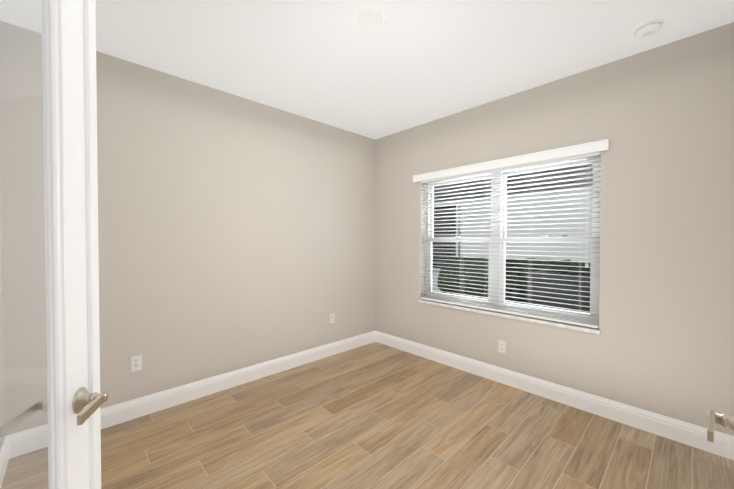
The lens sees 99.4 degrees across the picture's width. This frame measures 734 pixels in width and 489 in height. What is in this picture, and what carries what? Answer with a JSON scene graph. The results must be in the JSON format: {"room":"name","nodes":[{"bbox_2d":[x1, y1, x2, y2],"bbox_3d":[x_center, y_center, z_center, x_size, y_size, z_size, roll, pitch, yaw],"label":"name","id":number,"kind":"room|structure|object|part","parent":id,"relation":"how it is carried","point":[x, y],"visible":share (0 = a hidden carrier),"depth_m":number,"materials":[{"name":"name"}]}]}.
{"room":"empty room","nodes":[
{"label":"empty room","id":0,"kind":"room"},
{"bbox_2d":[0,147,4,450],"bbox_3d":[-1.596,-0.007,1.143,0.120,2.740,2.340,-1,1,-44],"label":"wall","id":1,"kind":"structure","parent":0,"point":[2,414],"depth_m":1.91,"materials":[{"name":"paint"}]},
{"bbox_2d":[0,434,11,488],"bbox_3d":[-1.502,1.290,1.161,0.016,0.145,2.170,-1,1,-44],"label":"baseboard","id":2,"kind":"structure","parent":1,"relation":"attached to","point":[3,458],"depth_m":1.87,"materials":[{"name":"white wood"}]},
{"bbox_2d":[0,21,374,435],"bbox_3d":[-1.096,-0.035,3.158,3.630,2.740,0.120,-1,1,-44],"label":"wall","id":3,"kind":"structure","parent":0,"point":[235,232],"depth_m":2.68,"materials":[{"name":"paint"}]},
{"bbox_2d":[131,355,141,371],"bbox_3d":[-1.792,0.925,2.416,0.070,0.115,0.008,-1,1,-44],"label":"electrical outlet","id":4,"kind":"object","parent":3,"relation":"attached to","point":[136,363],"visible":1,"depth_m":2.42,"materials":[{"name":"white plastic"}]},
{"bbox_2d":[12,331,375,456],"bbox_3d":[-1.078,1.263,3.099,3.310,0.145,0.016,-1,1,-44],"label":"baseboard","id":5,"kind":"structure","parent":3,"relation":"attached to","point":[119,413],"depth_m":2.70,"materials":[{"name":"white wood"}]},
{"bbox_2d":[330,313,334,323],"bbox_3d":[-0.416,0.887,3.734,0.070,0.115,0.008,-1,1,-44],"label":"electrical outlet","id":6,"kind":"object","parent":3,"relation":"attached to","point":[332,318],"visible":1,"depth_m":3.73,"materials":[{"name":"white plastic"}]},
{"bbox_2d":[0,0,733,139],"bbox_3d":[0.013,-1.421,-0.036,6.420,0.120,6.240,-1,1,-44],"label":"ceiling","id":7,"kind":"structure","parent":0,"point":[405,65],"depth_m":2.17,"materials":[{"name":"white paint"}]},
{"bbox_2d":[358,8,383,26],"bbox_3d":[0.027,-1.385,1.902,0.160,0.006,0.160,-1,1,-44],"label":"recessed light","id":8,"kind":"object","parent":7,"relation":"in","point":[371,17],"visible":1,"depth_m":1.90,"materials":[{"name":"white plastic"}]},
{"bbox_2d":[633,18,663,37],"bbox_3d":[1.792,-1.368,1.982,0.144,0.042,0.144,-1,1,-44],"label":"smoke detector","id":9,"kind":"object","parent":7,"relation":"attached to","point":[648,28],"visible":1,"depth_m":1.95,"materials":[{"name":"white plastic"}]},
{"bbox_2d":[1,342,733,488],"bbox_3d":[0.013,1.438,0.004,6.420,0.120,6.240,-1,1,-44],"label":"floor","id":10,"kind":"structure","parent":0,"point":[627,468],"depth_m":2.13,"materials":[{"name":"brown wood"}]},
{"bbox_2d":[375,22,733,435],"bbox_3d":[1.298,-0.035,3.138,0.200,2.740,3.460,-1,1,-44],"label":"wall","id":11,"kind":"structure","parent":0,"point":[660,119],"depth_m":2.31,"materials":[{"name":"paint"}]},
{"bbox_2d":[498,340,505,353],"bbox_3d":[1.301,0.987,2.999,0.008,0.115,0.070,-1,1,-44],"label":"electrical outlet","id":12,"kind":"object","parent":11,"relation":"attached to","point":[501,346],"visible":1,"depth_m":3.00,"materials":[{"name":"white plastic"}]},
{"bbox_2d":[413,139,608,333],"bbox_3d":[1.264,-0.061,3.127,0.204,1.508,1.870,-1,1,-44],"label":"window","id":13,"kind":"structure","parent":11,"relation":"in","point":[497,172],"depth_m":2.95,"materials":[{"name":"white plastic"}]},
{"bbox_3d":[1.257,0.679,3.102,0.122,0.028,1.754,-1,1,-44],"label":"window sill","id":14,"kind":"part","parent":13,"relation":"part of","materials":[{"name":"stone"}]},
{"bbox_2d":[376,331,733,459],"bbox_3d":[1.230,1.263,3.071,0.016,0.145,3.190,-1,1,-44],"label":"baseboard","id":15,"kind":"structure","parent":11,"relation":"attached to","point":[695,436],"depth_m":2.51,"materials":[{"name":"white wood"}]},
{"label":"outside","id":16,"kind":"structure","parent":0,"visible":0},
{"label":"ground","id":17,"kind":"structure","parent":16,"visible":0},
{"bbox_2d":[432,164,592,291],"bbox_3d":[4.771,-0.889,6.606,4.370,4.650,17.000,-1,1,-44],"label":"neighbor house","id":18,"kind":"structure","parent":17,"relation":"on","point":[531,251],"depth_m":5.87,"materials":[{"name":"white"}]},
{"bbox_2d":[437,256,589,303],"bbox_3d":[3.051,0.847,4.428,1.688,1.240,4.687,-1,1,-44],"label":"hedge","id":19,"kind":"object","parent":17,"relation":"on","point":[477,272],"depth_m":5.36,"materials":[{"name":"green plant"}]},
{"bbox_2d":[525,269,589,312],"bbox_3d":[2.529,0.908,3.818,0.960,1.134,0.960,-1,1,-44],"label":"ac unit","id":20,"kind":"object","parent":17,"relation":"on","point":[556,282],"depth_m":3.59,"materials":[{"name":"grey metal"}]},
{"bbox_3d":[0.003,0.004,0.300,1.247,2.740,1.172,-1,1,-44],"label":"wall","id":21,"kind":"structure","parent":0,"visible":0},
{"bbox_2d":[32,0,89,488],"bbox_3d":[-0.788,0.143,0.636,0.103,2.430,0.605,0,1,-18],"label":"door","id":22,"kind":"structure","parent":21,"relation":"in","point":[67,320],"depth_m":0.82,"materials":[{"name":"white wood"}]},
{"bbox_2d":[0,0,106,488],"bbox_3d":[-0.769,0.080,0.678,0.161,2.055,0.426,0,1,-18],"label":"door","id":23,"kind":"structure","parent":22,"relation":"attached to","point":[27,412],"depth_m":0.73,"materials":[{"name":"clear glass"}]},
{"bbox_3d":[-0.886,0.441,0.798,0.010,0.025,0.136,0,1,-18],"label":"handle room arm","id":24,"kind":"part","parent":23,"relation":"part of"},
{"label":"glass","id":25,"kind":"part","parent":23,"relation":"part of","materials":[{"name":"clear glass"}]},
{"bbox_3d":[-0.743,0.441,0.845,0.010,0.025,0.136,0,1,-18],"label":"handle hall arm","id":26,"kind":"part","parent":23,"relation":"part of"},
{"bbox_2d":[72,0,107,488],"bbox_3d":[-0.791,0.139,0.911,0.063,2.430,0.124,0,1,-18],"label":"door","id":27,"kind":"structure","parent":22,"relation":"attached to","point":[92,227],"depth_m":0.93,"materials":[{"name":"white wood"}]},
{"bbox_3d":[-0.782,0.440,0.889,0.063,0.069,0.069,0,1,-18],"label":"left hall door handle","id":28,"kind":"part","parent":27,"relation":"part of","materials":[{"name":"metal"}]},
{"bbox_3d":[0.754,0.143,0.582,0.605,2.430,0.040,-1,1,-41],"label":"door","id":29,"kind":"structure","parent":21,"relation":"in","visible":0},
{"bbox_2d":[707,410,733,442],"bbox_3d":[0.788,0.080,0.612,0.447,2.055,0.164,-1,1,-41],"label":"door handle","id":30,"kind":"object","parent":29,"relation":"attached to","point":[711,428],"depth_m":0.77,"materials":[{"name":"silver metal"}]},
{"bbox_3d":[0.899,0.442,0.778,0.069,0.069,0.063,-1,1,-41],"label":"right hall door handle","id":31,"kind":"part","parent":30,"relation":"part of","materials":[{"name":"metal"}]}
]}

